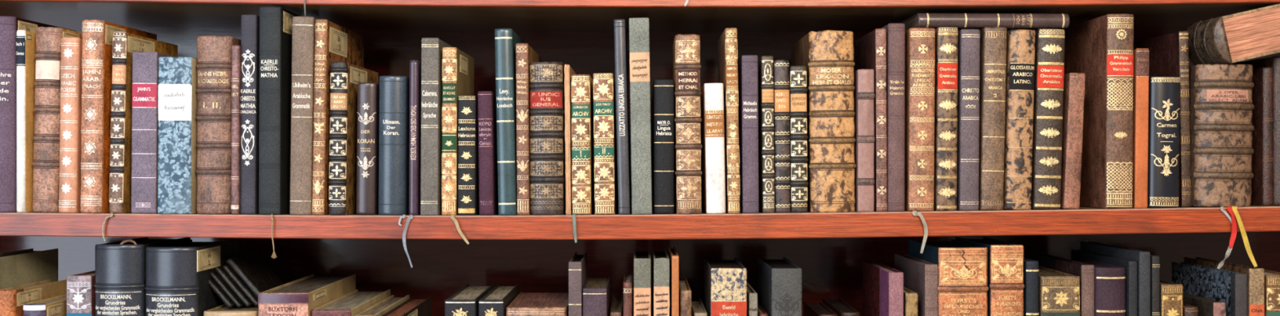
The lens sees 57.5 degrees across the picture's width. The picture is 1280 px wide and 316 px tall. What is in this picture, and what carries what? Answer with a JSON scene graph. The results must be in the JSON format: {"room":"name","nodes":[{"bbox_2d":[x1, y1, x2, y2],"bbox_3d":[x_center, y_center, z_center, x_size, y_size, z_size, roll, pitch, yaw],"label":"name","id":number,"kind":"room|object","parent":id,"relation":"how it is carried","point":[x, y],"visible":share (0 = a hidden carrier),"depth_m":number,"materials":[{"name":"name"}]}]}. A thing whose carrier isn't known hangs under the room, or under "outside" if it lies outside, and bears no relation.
{"room":"library","nodes":[
{"label":"library","id":0,"kind":"room"},
{"bbox_2d":[0,0,1279,315],"bbox_3d":[0.000,-0.059,1.546,2.124,0.902,0.292,0,0,0],"label":"bookcase","id":1,"kind":"object","parent":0,"point":[534,252],"visible":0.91,"depth_m":1.58,"materials":[{"name":"brown wood"}]},
{"bbox_2d":[16,30,35,212],"bbox_3d":[-0.748,-0.044,1.478,0.012,0.221,0.141,0,0,0],"label":"book","id":2,"kind":"object","parent":1,"relation":"on","point":[25,40],"visible":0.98,"depth_m":1.41,"materials":[{"name":"paper"}]},
{"bbox_2d":[0,248,57,288],"bbox_3d":[-0.800,0.232,1.486,0.036,0.223,0.165,0,0,0],"label":"book","id":3,"kind":"object","parent":1,"relation":"on","point":[21,267],"visible":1,"depth_m":1.50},
{"bbox_2d":[0,279,66,315],"bbox_3d":[-0.767,0.252,1.472,0.025,0.184,0.135,0,0,0],"label":"book","id":4,"kind":"object","parent":1,"relation":"on","point":[12,300],"visible":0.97,"depth_m":1.44,"materials":[{"name":"leather"}]},
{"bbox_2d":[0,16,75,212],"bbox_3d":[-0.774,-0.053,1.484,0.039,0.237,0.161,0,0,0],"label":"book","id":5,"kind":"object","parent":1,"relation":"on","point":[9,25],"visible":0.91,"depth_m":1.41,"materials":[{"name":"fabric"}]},
{"bbox_2d":[22,293,66,315],"bbox_3d":[-0.731,0.260,1.469,0.028,0.168,0.130,0,0,0],"label":"book","id":6,"kind":"object","parent":1,"relation":"on","point":[57,305],"visible":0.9,"depth_m":1.43,"materials":[{"name":"paper"}]},
{"bbox_2d":[32,26,82,212],"bbox_3d":[-0.720,-0.046,1.484,0.037,0.225,0.151,0,0,0],"label":"book","id":7,"kind":"object","parent":1,"relation":"on","point":[46,162],"visible":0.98,"depth_m":1.41,"materials":[{"name":"leather"}]},
{"bbox_2d":[58,36,82,213],"bbox_3d":[-0.691,-0.040,1.481,0.022,0.212,0.151,1,0,0],"label":"book","id":8,"kind":"object","parent":1,"relation":"on","point":[69,175],"visible":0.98,"depth_m":1.41,"materials":[{"name":"leather"}]},
{"bbox_2d":[66,270,94,315],"bbox_3d":[-0.680,0.243,1.482,0.030,0.201,0.140,0,0,0],"label":"book","id":9,"kind":"object","parent":1,"relation":"on","point":[80,286],"visible":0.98,"depth_m":1.41,"materials":[{"name":"leather"}]},
{"bbox_2d":[80,19,156,213],"bbox_3d":[-0.663,-0.050,1.487,0.028,0.234,0.161,1,0,0],"label":"book","id":10,"kind":"object","parent":1,"relation":"on","point":[97,35],"visible":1,"depth_m":1.41,"materials":[{"name":"leather"}]},
{"bbox_2d":[93,236,190,315],"bbox_3d":[-0.631,0.224,1.481,0.061,0.239,0.161,0,0,0],"label":"book","id":11,"kind":"object","parent":1,"relation":"on","point":[119,286],"visible":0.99,"depth_m":1.41,"materials":[{"name":"leather"}]},
{"bbox_2d":[109,31,177,213],"bbox_3d":[-0.630,-0.043,1.485,0.022,0.219,0.161,0,0,0],"label":"book","id":12,"kind":"object","parent":1,"relation":"on","point":[124,43],"visible":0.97,"depth_m":1.41,"materials":[{"name":"leather"}]},
{"bbox_2d":[131,51,176,213],"bbox_3d":[-0.600,-0.031,1.500,0.030,0.196,0.181,1,0,0],"label":"book","id":13,"kind":"object","parent":1,"relation":"on","point":[144,132],"visible":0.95,"depth_m":1.41,"materials":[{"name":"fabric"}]},
{"bbox_2d":[157,57,197,213],"bbox_3d":[-0.561,-0.027,1.499,0.041,0.189,0.191,0,0,0],"label":"book","id":14,"kind":"object","parent":1,"relation":"on","point":[177,76],"visible":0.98,"depth_m":1.40,"materials":[{"name":"paper"}]},
{"bbox_2d":[144,239,238,315],"bbox_3d":[-0.568,0.226,1.479,0.066,0.236,0.156,0,0,0],"label":"book","id":15,"kind":"object","parent":1,"relation":"on","point":[178,273],"visible":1,"depth_m":1.41,"materials":[{"name":"leather"}]},
{"bbox_2d":[195,35,240,213],"bbox_3d":[-0.516,-0.040,1.500,0.047,0.216,0.191,0,0,0],"label":"book","id":16,"kind":"object","parent":1,"relation":"on","point":[214,53],"visible":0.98,"depth_m":1.41,"materials":[{"name":"leather"}]},
{"bbox_2d":[203,303,257,315],"bbox_3d":[-0.498,0.265,1.489,0.065,0.158,0.170,0,0,0],"label":"book","id":17,"kind":"object","parent":1,"relation":"on","point":[222,310],"visible":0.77,"depth_m":1.41,"materials":[{"name":"paper"}]},
{"bbox_2d":[208,278,235,308],"bbox_3d":[-0.525,0.167,1.500,0.037,0.042,0.100,0,0,0],"label":"book","id":18,"kind":"object","parent":17,"relation":"on","point":[213,285],"visible":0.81,"depth_m":1.45,"materials":[{"name":"leather"}]},
{"bbox_2d":[210,270,245,308],"bbox_3d":[-0.519,0.164,1.506,0.042,0.047,0.100,0,0,0],"label":"book","id":19,"kind":"object","parent":17,"relation":"on","point":[237,301],"visible":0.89,"depth_m":1.46,"materials":[{"name":"leather"}]},
{"bbox_2d":[214,264,253,307],"bbox_3d":[-0.511,0.162,1.512,0.047,0.052,0.100,0,0,0],"label":"book","id":20,"kind":"object","parent":17,"relation":"on","point":[222,273],"visible":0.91,"depth_m":1.46,"materials":[{"name":"leather"}]},
{"bbox_2d":[222,264,257,306],"bbox_3d":[-0.503,0.161,1.518,0.048,0.054,0.100,0,0,0],"label":"book","id":21,"kind":"object","parent":17,"relation":"on","point":[227,268],"visible":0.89,"depth_m":1.47,"materials":[{"name":"leather"}]},
{"bbox_2d":[226,251,284,298],"bbox_3d":[-0.497,0.157,1.524,0.056,0.062,0.100,0,0,0],"label":"book","id":22,"kind":"object","parent":17,"relation":"on","point":[251,268],"visible":0.79,"depth_m":1.51,"materials":[{"name":"leather"}]},
{"bbox_2d":[231,44,240,214],"bbox_3d":[-0.488,-0.034,1.480,0.010,0.204,0.151,0,0,0],"label":"book","id":23,"kind":"object","parent":1,"relation":"on","point":[236,49],"visible":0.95,"depth_m":1.41,"materials":[{"name":"leather"}]},
{"bbox_2d":[240,14,259,214],"bbox_3d":[-0.474,-0.053,1.485,0.019,0.242,0.151,0,0,0],"label":"book","id":24,"kind":"object","parent":1,"relation":"on","point":[250,24],"visible":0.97,"depth_m":1.41,"materials":[{"name":"fabric"}]},
{"bbox_2d":[258,6,301,214],"bbox_3d":[-0.446,-0.057,1.487,0.027,0.250,0.171,0,0,0],"label":"book","id":25,"kind":"object","parent":1,"relation":"on","point":[275,22],"visible":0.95,"depth_m":1.40,"materials":[{"name":"fabric"}]},
{"bbox_2d":[289,16,317,214],"bbox_3d":[-0.408,-0.051,1.485,0.026,0.239,0.161,1,0,0],"label":"book","id":26,"kind":"object","parent":1,"relation":"on","point":[303,27],"visible":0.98,"depth_m":1.41,"materials":[{"name":"fabric"}]},
{"bbox_2d":[257,274,355,315],"bbox_3d":[-0.428,0.253,1.517,0.062,0.182,0.236,0,0,0],"label":"book","id":27,"kind":"object","parent":1,"relation":"on","point":[298,297],"visible":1,"depth_m":1.44,"materials":[{"name":"leather"}]},
{"bbox_2d":[311,18,364,214],"bbox_3d":[-0.386,-0.049,1.499,0.016,0.236,0.191,1,0,0],"label":"book","id":28,"kind":"object","parent":1,"relation":"on","point":[334,42],"visible":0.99,"depth_m":1.41,"materials":[{"name":"leather"}]},
{"bbox_2d":[311,288,391,315],"bbox_3d":[-0.372,0.263,1.516,0.048,0.161,0.225,0,0,0],"label":"book","id":29,"kind":"object","parent":1,"relation":"on","point":[353,303],"visible":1,"depth_m":1.49,"materials":[{"name":"leather"}]},
{"bbox_2d":[328,61,378,215],"bbox_3d":[-0.364,-0.024,1.487,0.024,0.185,0.171,0,0,0],"label":"book","id":30,"kind":"object","parent":1,"relation":"on","point":[345,77],"visible":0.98,"depth_m":1.41,"materials":[{"name":"leather"}]},
{"bbox_2d":[355,82,379,214],"bbox_3d":[-0.333,-0.011,1.489,0.023,0.161,0.151,1,0,0],"label":"book","id":31,"kind":"object","parent":1,"relation":"on","point":[368,93],"visible":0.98,"depth_m":1.42,"materials":[{"name":"leather"}]},
{"bbox_2d":[355,294,409,315],"bbox_3d":[-0.333,0.267,1.514,0.024,0.154,0.220,0,0,0],"label":"book","id":32,"kind":"object","parent":1,"relation":"on","point":[385,305],"visible":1,"depth_m":1.51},
{"bbox_2d":[378,75,409,215],"bbox_3d":[-0.300,-0.015,1.478,0.033,0.168,0.141,0,0,0],"label":"book","id":33,"kind":"object","parent":1,"relation":"on","point":[394,91],"visible":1,"depth_m":1.41,"materials":[{"name":"leather"}]},
{"bbox_2d":[382,297,431,315],"bbox_3d":[-0.304,0.269,1.516,0.028,0.151,0.225,0,0,0],"label":"book","id":34,"kind":"object","parent":1,"relation":"on","point":[411,307],"visible":1,"depth_m":1.55,"materials":[{"name":"leather"}]},
{"bbox_2d":[408,59,421,215],"bbox_3d":[-0.274,-0.025,1.483,0.011,0.188,0.151,0,0,0],"label":"book","id":35,"kind":"object","parent":1,"relation":"on","point":[415,105],"visible":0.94,"depth_m":1.41,"materials":[{"name":"leather"}]},
{"bbox_2d":[420,37,453,215],"bbox_3d":[-0.253,-0.038,1.478,0.021,0.214,0.151,0,0,0],"label":"book","id":36,"kind":"object","parent":1,"relation":"on","point":[431,47],"visible":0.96,"depth_m":1.40,"materials":[{"name":"fabric"}]},
{"bbox_2d":[441,47,474,215],"bbox_3d":[-0.230,-0.032,1.481,0.018,0.203,0.151,0,0,0],"label":"book","id":37,"kind":"object","parent":1,"relation":"on","point":[458,67],"visible":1,"depth_m":1.41,"materials":[{"name":"leather"}]},
{"bbox_2d":[457,95,479,215],"bbox_3d":[-0.209,-0.003,1.481,0.021,0.145,0.151,0,0,0],"label":"book","id":38,"kind":"object","parent":1,"relation":"on","point":[468,115],"visible":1,"depth_m":1.41,"materials":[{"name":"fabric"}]},
{"bbox_2d":[444,284,494,315],"bbox_3d":[-0.216,0.257,1.492,0.037,0.174,0.185,0,0,0],"label":"book","id":39,"kind":"object","parent":1,"relation":"on","point":[464,302],"visible":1,"depth_m":1.40,"materials":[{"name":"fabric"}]},
{"bbox_2d":[477,91,498,215],"bbox_3d":[-0.186,-0.006,1.483,0.018,0.150,0.151,-1,0,0],"label":"book","id":40,"kind":"object","parent":1,"relation":"on","point":[486,100],"visible":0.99,"depth_m":1.41,"materials":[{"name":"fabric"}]},
{"bbox_2d":[478,284,519,315],"bbox_3d":[-0.179,0.257,1.492,0.030,0.174,0.185,0,0,0],"label":"book","id":41,"kind":"object","parent":1,"relation":"on","point":[495,301],"visible":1,"depth_m":1.42,"materials":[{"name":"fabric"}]},
{"bbox_2d":[494,28,524,215],"bbox_3d":[-0.162,-0.043,1.477,0.022,0.225,0.151,-1,0,0],"label":"book","id":42,"kind":"object","parent":1,"relation":"on","point":[505,39],"visible":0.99,"depth_m":1.40,"materials":[{"name":"leather"}]},
{"bbox_2d":[515,43,538,215],"bbox_3d":[-0.142,-0.035,1.480,0.015,0.207,0.151,0,0,0],"label":"book","id":43,"kind":"object","parent":1,"relation":"on","point":[525,54],"visible":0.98,"depth_m":1.41,"materials":[{"name":"leather"}]},
{"bbox_2d":[506,292,568,315],"bbox_3d":[-0.125,0.262,1.488,0.074,0.164,0.171,0,0,0],"label":"book","id":44,"kind":"object","parent":1,"relation":"on","point":[525,304],"visible":0.97,"depth_m":1.44,"materials":[{"name":"leather"}]},
{"bbox_2d":[528,61,565,214],"bbox_3d":[-0.113,-0.024,1.489,0.044,0.186,0.172,0,0,0],"label":"book","id":45,"kind":"object","parent":1,"relation":"on","point":[547,157],"visible":0.99,"depth_m":1.41,"materials":[{"name":"leather"}]},
{"bbox_2d":[564,64,576,214],"bbox_3d":[-0.087,-0.022,1.479,0.007,0.182,0.151,0,0,0],"label":"book","id":46,"kind":"object","parent":1,"relation":"on","point":[568,71],"visible":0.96,"depth_m":1.40,"materials":[{"name":"leather"}]},
{"bbox_2d":[568,252,586,315],"bbox_3d":[-0.078,0.234,1.479,0.016,0.219,0.150,0,0,0],"label":"book","id":47,"kind":"object","parent":1,"relation":"on","point":[577,265],"visible":1,"depth_m":1.40,"materials":[{"name":"fabric"}]},
{"bbox_2d":[571,74,595,214],"bbox_3d":[-0.071,-0.016,1.480,0.023,0.169,0.151,0,0,0],"label":"book","id":48,"kind":"object","parent":1,"relation":"on","point":[582,85],"visible":1,"depth_m":1.41,"materials":[{"name":"leather"}]},
{"bbox_2d":[582,275,610,315],"bbox_3d":[-0.055,0.251,1.486,0.029,0.186,0.160,0,0,0],"label":"book","id":49,"kind":"object","parent":1,"relation":"on","point":[596,291],"visible":1,"depth_m":1.41,"materials":[{"name":"fabric"}]},
{"bbox_2d":[593,73,617,214],"bbox_3d":[-0.044,-0.017,1.480,0.024,0.171,0.151,-1,0,0],"label":"book","id":50,"kind":"object","parent":1,"relation":"on","point":[604,84],"visible":1,"depth_m":1.41,"materials":[{"name":"leather"}]},
{"bbox_2d":[609,294,622,315],"bbox_3d":[-0.030,0.266,1.515,0.014,0.156,0.190,0,0,0],"label":"book","id":51,"kind":"object","parent":1,"relation":"on","point":[616,308],"visible":0.91,"depth_m":1.50,"materials":[{"name":"leather"}]},
{"bbox_2d":[613,18,631,214],"bbox_3d":[-0.022,-0.050,1.479,0.014,0.235,0.151,-2,0,0],"label":"book","id":52,"kind":"object","parent":1,"relation":"on","point":[620,28],"visible":1,"depth_m":1.41,"materials":[{"name":"leather"}]},
{"bbox_2d":[622,272,632,315],"bbox_3d":[-0.015,0.247,1.471,0.011,0.194,0.130,0,0,0],"label":"book","id":53,"kind":"object","parent":1,"relation":"on","point":[628,279],"visible":1,"depth_m":1.41,"materials":[{"name":"leather"}]},
{"bbox_2d":[629,17,652,214],"bbox_3d":[0.001,-0.050,1.478,0.024,0.237,0.150,-1,0,0],"label":"book","id":54,"kind":"object","parent":1,"relation":"on","point":[639,45],"visible":1,"depth_m":1.40,"materials":[{"name":"fabric"}]},
{"bbox_2d":[633,248,650,315],"bbox_3d":[0.003,0.232,1.479,0.020,0.223,0.150,0,0,0],"label":"book","id":55,"kind":"object","parent":1,"relation":"on","point":[642,260],"visible":1,"depth_m":1.40,"materials":[{"name":"fabric"}]},
{"bbox_2d":[652,248,669,315],"bbox_3d":[0.026,0.232,1.479,0.020,0.224,0.151,0,0,0],"label":"book","id":56,"kind":"object","parent":1,"relation":"on","point":[660,260],"visible":1,"depth_m":1.40,"materials":[{"name":"fabric"}]},
{"bbox_2d":[652,79,674,213],"bbox_3d":[0.029,-0.014,1.485,0.025,0.163,0.151,0,0,0],"label":"book","id":57,"kind":"object","parent":1,"relation":"on","point":[663,90],"visible":1,"depth_m":1.41,"materials":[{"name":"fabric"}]},
{"bbox_2d":[668,246,679,315],"bbox_3d":[0.042,0.231,1.480,0.008,0.226,0.160,0,0,0],"label":"book","id":58,"kind":"object","parent":1,"relation":"on","point":[673,257],"visible":1,"depth_m":1.40,"materials":[{"name":"leather"}]},
{"bbox_2d":[679,278,691,315],"bbox_3d":[0.055,0.252,1.479,0.014,0.184,0.150,0,0,0],"label":"book","id":59,"kind":"object","parent":1,"relation":"on","point":[685,291],"visible":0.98,"depth_m":1.41,"materials":[{"name":"leather"}]},
{"bbox_2d":[671,34,702,213],"bbox_3d":[0.058,-0.041,1.469,0.036,0.217,0.142,-1,0,0],"label":"book","id":60,"kind":"object","parent":1,"relation":"on","point":[686,66],"visible":0.99,"depth_m":1.40,"materials":[{"name":"leather"}]},
{"bbox_2d":[691,298,706,315],"bbox_3d":[0.073,0.265,1.479,0.016,0.157,0.150,0,0,0],"label":"book","id":61,"kind":"object","parent":1,"relation":"on","point":[698,308],"visible":0.9,"depth_m":1.46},
{"bbox_2d":[700,83,725,213],"bbox_3d":[0.091,-0.012,1.481,0.023,0.157,0.151,-1,0,0],"label":"book","id":62,"kind":"object","parent":1,"relation":"on","point":[712,100],"visible":0.98,"depth_m":1.41,"materials":[{"name":"leather"}]},
{"bbox_2d":[703,257,746,315],"bbox_3d":[0.107,0.238,1.480,0.044,0.212,0.161,0,0,0],"label":"book","id":63,"kind":"object","parent":1,"relation":"on","point":[725,282],"visible":1,"depth_m":1.40,"materials":[{"name":"paper"}]},
{"bbox_2d":[717,27,740,213],"bbox_3d":[0.112,-0.045,1.473,0.015,0.224,0.141,-1,0,0],"label":"book","id":64,"kind":"object","parent":1,"relation":"on","point":[727,49],"visible":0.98,"depth_m":1.40,"materials":[{"name":"leather"}]},
{"bbox_2d":[737,55,759,213],"bbox_3d":[0.133,-0.029,1.481,0.019,0.191,0.151,0,0,0],"label":"book","id":65,"kind":"object","parent":1,"relation":"on","point":[748,81],"visible":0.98,"depth_m":1.41,"materials":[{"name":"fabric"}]},
{"bbox_2d":[746,282,757,315],"bbox_3d":[0.137,0.254,1.495,0.010,0.180,0.171,0,0,0],"label":"book","id":66,"kind":"object","parent":1,"relation":"on","point":[752,295],"visible":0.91,"depth_m":1.41,"materials":[{"name":"paper"}]},
{"bbox_2d":[757,55,775,213],"bbox_3d":[0.155,-0.029,1.484,0.016,0.190,0.151,-1,0,0],"label":"book","id":67,"kind":"object","parent":1,"relation":"on","point":[766,175],"visible":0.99,"depth_m":1.41,"materials":[{"name":"leather"}]},
{"bbox_2d":[757,257,801,315],"bbox_3d":[0.176,0.238,1.485,0.036,0.211,0.170,0,0,0],"label":"book","id":68,"kind":"object","parent":1,"relation":"on","point":[779,281],"visible":1,"depth_m":1.40,"materials":[{"name":"fabric"}]},
{"bbox_2d":[773,59,791,213],"bbox_3d":[0.172,-0.026,1.484,0.020,0.185,0.151,-1,0,0],"label":"book","id":69,"kind":"object","parent":1,"relation":"on","point":[780,67],"visible":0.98,"depth_m":1.41,"materials":[{"name":"leather"}]},
{"bbox_2d":[789,66,808,213],"bbox_3d":[0.192,-0.023,1.482,0.024,0.178,0.151,0,0,0],"label":"book","id":70,"kind":"object","parent":1,"relation":"on","point":[797,74],"visible":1,"depth_m":1.41,"materials":[{"name":"leather"}]},
{"bbox_2d":[803,301,837,315],"bbox_3d":[0.236,0.270,1.530,0.024,0.148,0.140,0,0,0],"label":"book","id":71,"kind":"object","parent":1,"relation":"on","point":[809,309],"visible":1,"depth_m":1.54,"materials":[{"name":"leather"}]},
{"bbox_2d":[791,30,856,212],"bbox_3d":[0.233,-0.044,1.495,0.060,0.221,0.182,-1,0,0],"label":"book","id":72,"kind":"object","parent":1,"relation":"on","point":[828,55],"visible":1,"depth_m":1.41,"materials":[{"name":"leather"}]},
{"bbox_2d":[822,297,860,315],"bbox_3d":[0.268,0.270,1.560,0.024,0.148,0.160,0,0,0],"label":"book","id":73,"kind":"object","parent":1,"relation":"on","point":[839,307],"visible":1,"depth_m":1.55,"materials":[{"name":"leather"}]},
{"bbox_2d":[853,69,875,212],"bbox_3d":[0.273,-0.021,1.483,0.022,0.173,0.151,0,0,0],"label":"book","id":74,"kind":"object","parent":1,"relation":"on","point":[864,79],"visible":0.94,"depth_m":1.41,"materials":[{"name":"leather"}]},
{"bbox_2d":[853,28,887,211],"bbox_3d":[0.292,-0.046,1.495,0.014,0.222,0.171,0,0,0],"label":"book","id":75,"kind":"object","parent":1,"relation":"on","point":[870,49],"visible":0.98,"depth_m":1.41,"materials":[{"name":"leather"}]},
{"bbox_2d":[862,260,903,315],"bbox_3d":[0.308,0.241,1.485,0.018,0.206,0.170,0,0,0],"label":"book","id":76,"kind":"object","parent":1,"relation":"on","point":[882,286],"visible":1,"depth_m":1.45,"materials":[{"name":"fabric"}]},
{"bbox_2d":[880,22,905,211],"bbox_3d":[0.310,-0.049,1.481,0.020,0.227,0.151,0,0,0],"label":"book","id":77,"kind":"object","parent":1,"relation":"on","point":[895,32],"visible":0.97,"depth_m":1.41,"materials":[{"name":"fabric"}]},
{"bbox_2d":[903,287,917,315],"bbox_3d":[0.328,0.253,1.486,0.015,0.181,0.160,0,0,0],"label":"book","id":78,"kind":"object","parent":1,"relation":"on","point":[910,297],"visible":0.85,"depth_m":1.41,"materials":[{"name":"leather"}]},
{"bbox_2d":[894,253,937,315],"bbox_3d":[0.351,0.236,1.489,0.016,0.216,0.170,0,0,0],"label":"book","id":79,"kind":"object","parent":1,"relation":"on","point":[920,276],"visible":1,"depth_m":1.42,"materials":[{"name":"fabric"}]},
{"bbox_2d":[904,27,935,211],"bbox_3d":[0.341,-0.046,1.481,0.031,0.221,0.151,0,0,0],"label":"book","id":80,"kind":"object","parent":1,"relation":"on","point":[920,42],"visible":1,"depth_m":1.41,"materials":[{"name":"leather"}]},
{"bbox_2d":[912,210,928,253],"bbox_3d":[0.337,0.089,1.403,0.018,0.051,0.016,0,0,15],"label":"ribbon","id":81,"kind":"object","parent":80,"relation":"hanging from","point":[914,212],"visible":1,"depth_m":1.40,"materials":[{"name":"fabric"}]},
{"bbox_2d":[933,26,958,210],"bbox_3d":[0.372,-0.047,1.483,0.028,0.222,0.151,0,0,0],"label":"book","id":82,"kind":"object","parent":1,"relation":"on","point":[946,37],"visible":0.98,"depth_m":1.41,"materials":[{"name":"leather"}]},
{"bbox_2d":[908,239,988,315],"bbox_3d":[0.389,0.226,1.479,0.061,0.236,0.161,0,0,0],"label":"book","id":83,"kind":"object","parent":1,"relation":"on","point":[962,278],"visible":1,"depth_m":1.40,"materials":[{"name":"leather"}]},
{"bbox_2d":[956,29,980,210],"bbox_3d":[0.399,-0.046,1.483,0.023,0.219,0.151,0,0,0],"label":"book","id":84,"kind":"object","parent":1,"relation":"on","point":[968,42],"visible":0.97,"depth_m":1.41,"materials":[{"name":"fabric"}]},
{"bbox_2d":[955,236,1024,315],"bbox_3d":[0.441,0.224,1.479,0.042,0.240,0.161,0,0,0],"label":"book","id":85,"kind":"object","parent":1,"relation":"on","point":[1005,265],"visible":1,"depth_m":1.40,"materials":[{"name":"leather"}]},
{"bbox_2d":[978,26,1007,210],"bbox_3d":[0.428,-0.048,1.483,0.028,0.222,0.151,1,0,0],"label":"book","id":86,"kind":"object","parent":1,"relation":"on","point":[993,40],"visible":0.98,"depth_m":1.41,"materials":[{"name":"leather"}]},
{"bbox_2d":[1003,29,1035,209],"bbox_3d":[0.460,-0.046,1.481,0.031,0.217,0.151,1,0,0],"label":"book","id":87,"kind":"object","parent":1,"relation":"on","point":[1020,43],"visible":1,"depth_m":1.41,"materials":[{"name":"leather"}]},
{"bbox_2d":[1023,257,1039,315],"bbox_3d":[0.473,0.234,1.479,0.016,0.220,0.150,0,0,0],"label":"book","id":88,"kind":"object","parent":1,"relation":"on","point":[1031,269],"visible":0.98,"depth_m":1.41,"materials":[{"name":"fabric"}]},
{"bbox_2d":[1031,28,1065,209],"bbox_3d":[0.495,-0.047,1.481,0.038,0.218,0.151,0,0,0],"label":"book","id":89,"kind":"object","parent":1,"relation":"on","point":[1049,64],"visible":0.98,"depth_m":1.41,"materials":[{"name":"leather"}]},
{"bbox_2d":[900,13,1069,31],"bbox_3d":[0.429,-0.167,1.487,0.183,0.017,0.151,0,0,0],"label":"book","id":90,"kind":"object","parent":89,"relation":"on","point":[959,20],"visible":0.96,"depth_m":1.41,"materials":[{"name":"leather"}]},
{"bbox_2d":[1038,266,1079,315],"bbox_3d":[0.507,0.243,1.489,0.047,0.202,0.171,0,0,0],"label":"book","id":91,"kind":"object","parent":1,"relation":"on","point":[1059,292],"visible":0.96,"depth_m":1.41,"materials":[{"name":"leather"}]},
{"bbox_2d":[1026,252,1094,315],"bbox_3d":[0.543,0.237,1.512,0.016,0.214,0.200,0,0,0],"label":"book","id":92,"kind":"object","parent":1,"relation":"on","point":[1085,271],"visible":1,"depth_m":1.42,"materials":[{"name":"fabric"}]},
{"bbox_2d":[1060,72,1084,208],"bbox_3d":[0.526,-0.021,1.485,0.026,0.165,0.150,0,0,0],"label":"book","id":93,"kind":"object","parent":1,"relation":"on","point":[1073,82],"visible":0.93,"depth_m":1.41,"materials":[{"name":"leather"}]},
{"bbox_2d":[1063,13,1133,208],"bbox_3d":[0.578,-0.056,1.487,0.036,0.235,0.171,0,0,0],"label":"book","id":94,"kind":"object","parent":1,"relation":"on","point":[1101,48],"visible":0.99,"depth_m":1.41,"materials":[{"name":"leather"}]},
{"bbox_2d":[1074,257,1125,315],"bbox_3d":[0.568,0.238,1.479,0.036,0.212,0.150,0,0,0],"label":"book","id":95,"kind":"object","parent":1,"relation":"on","point":[1109,280],"visible":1,"depth_m":1.41,"materials":[{"name":"fabric"}]},
{"bbox_2d":[1071,248,1137,315],"bbox_3d":[0.594,0.234,1.499,0.010,0.220,0.190,0,0,0],"label":"book","id":96,"kind":"object","parent":1,"relation":"on","point":[1131,266],"visible":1,"depth_m":1.41,"materials":[{"name":"fabric"}]},
{"bbox_2d":[1080,240,1150,315],"bbox_3d":[0.607,0.228,1.497,0.013,0.231,0.190,0,0,0],"label":"book","id":97,"kind":"object","parent":1,"relation":"on","point":[1142,258],"visible":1,"depth_m":1.40,"materials":[{"name":"fabric"}]},
{"bbox_2d":[1132,48,1149,208],"bbox_3d":[0.606,-0.036,1.483,0.016,0.193,0.151,1,0,0],"label":"book","id":98,"kind":"object","parent":1,"relation":"on","point":[1141,55],"visible":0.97,"depth_m":1.41,"materials":[{"name":"leather"}]},
{"bbox_2d":[1150,254,1159,315],"bbox_3d":[0.621,0.231,1.489,0.009,0.226,0.170,0,0,0],"label":"book","id":99,"kind":"object","parent":1,"relation":"on","point":[1154,260],"visible":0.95,"depth_m":1.40,"materials":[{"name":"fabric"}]},
{"bbox_2d":[1133,31,1191,207],"bbox_3d":[0.665,-0.047,1.507,0.011,0.214,0.171,-1,0,0],"label":"book","id":100,"kind":"object","parent":1,"relation":"on","point":[1168,53],"visible":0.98,"depth_m":1.42,"materials":[{"name":"leather"}]},
{"bbox_2d":[1146,75,1180,208],"bbox_3d":[0.634,-0.019,1.464,0.037,0.159,0.121,1,0,0],"label":"book","id":101,"kind":"object","parent":1,"relation":"on","point":[1164,92],"visible":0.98,"depth_m":1.41,"materials":[{"name":"leather"}]},
{"bbox_2d":[1160,280,1182,315],"bbox_3d":[0.641,0.248,1.484,0.026,0.192,0.160,0,0,0],"label":"book","id":102,"kind":"object","parent":1,"relation":"on","point":[1171,293],"visible":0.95,"depth_m":1.40,"materials":[{"name":"leather"}]},
{"bbox_2d":[1182,293,1226,315],"bbox_3d":[0.696,0.259,1.450,0.015,0.170,0.100,0,0,0],"label":"book","id":103,"kind":"object","parent":1,"relation":"on","point":[1206,307],"visible":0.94,"depth_m":1.42,"materials":[{"name":"leather"}]},
{"bbox_2d":[1171,262,1247,315],"bbox_3d":[0.724,0.242,1.489,0.015,0.204,0.170,0,0,0],"label":"book","id":104,"kind":"object","parent":1,"relation":"on","point":[1230,287],"visible":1,"depth_m":1.46,"materials":[{"name":"paper"}]},
{"bbox_2d":[1188,64,1254,207],"bbox_3d":[0.707,-0.027,1.489,0.076,0.173,0.182,1,0,0],"label":"book","id":105,"kind":"object","parent":1,"relation":"on","point":[1221,106],"visible":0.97,"depth_m":1.40,"materials":[{"name":"leather"}]},
{"bbox_2d":[1217,206,1236,269],"bbox_3d":[0.704,0.096,1.403,0.027,0.075,0.018,0,0,0],"label":"ribbon","id":106,"kind":"object","parent":105,"relation":"hanging from","point":[1233,233],"visible":1,"depth_m":1.40,"materials":[{"name":"fabric"}]},
{"bbox_2d":[1186,4,1279,65],"bbox_3d":[0.771,-0.157,1.433,0.175,0.091,0.079,0,0,0],"label":"book","id":107,"kind":"object","parent":105,"relation":"on","point":[1255,33],"visible":0.88,"depth_m":1.40,"materials":[{"name":"leather"}]},
{"bbox_2d":[1231,206,1257,266],"bbox_3d":[0.723,0.094,1.402,0.028,0.073,0.020,0,0,0],"label":"ribbon","id":108,"kind":"object","parent":105,"relation":"hanging from","point":[1243,233],"visible":1,"depth_m":1.39,"materials":[{"name":"fabric"}]},
{"bbox_2d":[1183,257,1264,315],"bbox_3d":[0.741,0.238,1.485,0.018,0.211,0.171,0,0,0],"label":"book","id":109,"kind":"object","parent":1,"relation":"on","point":[1255,276],"visible":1,"depth_m":1.40,"materials":[{"name":"leather"}]},
{"bbox_2d":[1227,56,1279,205],"bbox_3d":[0.785,-0.033,1.491,0.027,0.182,0.150,0,0,0],"label":"book","id":110,"kind":"object","parent":1,"relation":"on","point":[1273,62],"visible":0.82,"depth_m":1.42,"materials":[{"name":"leather"}]},
{"bbox_2d":[1250,66,1273,205],"bbox_3d":[0.766,-0.026,1.495,0.013,0.169,0.150,0,0,0],"label":"book","id":111,"kind":"object","parent":1,"relation":"on","point":[1262,77],"visible":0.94,"depth_m":1.42,"materials":[{"name":"leather"}]},
{"bbox_2d":[1264,269,1279,315],"bbox_3d":[0.774,0.242,1.484,0.039,0.203,0.160,0,0,0],"label":"book","id":112,"kind":"object","parent":1,"relation":"on","point":[1272,278],"visible":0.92,"depth_m":1.41,"materials":[{"name":"leather"}]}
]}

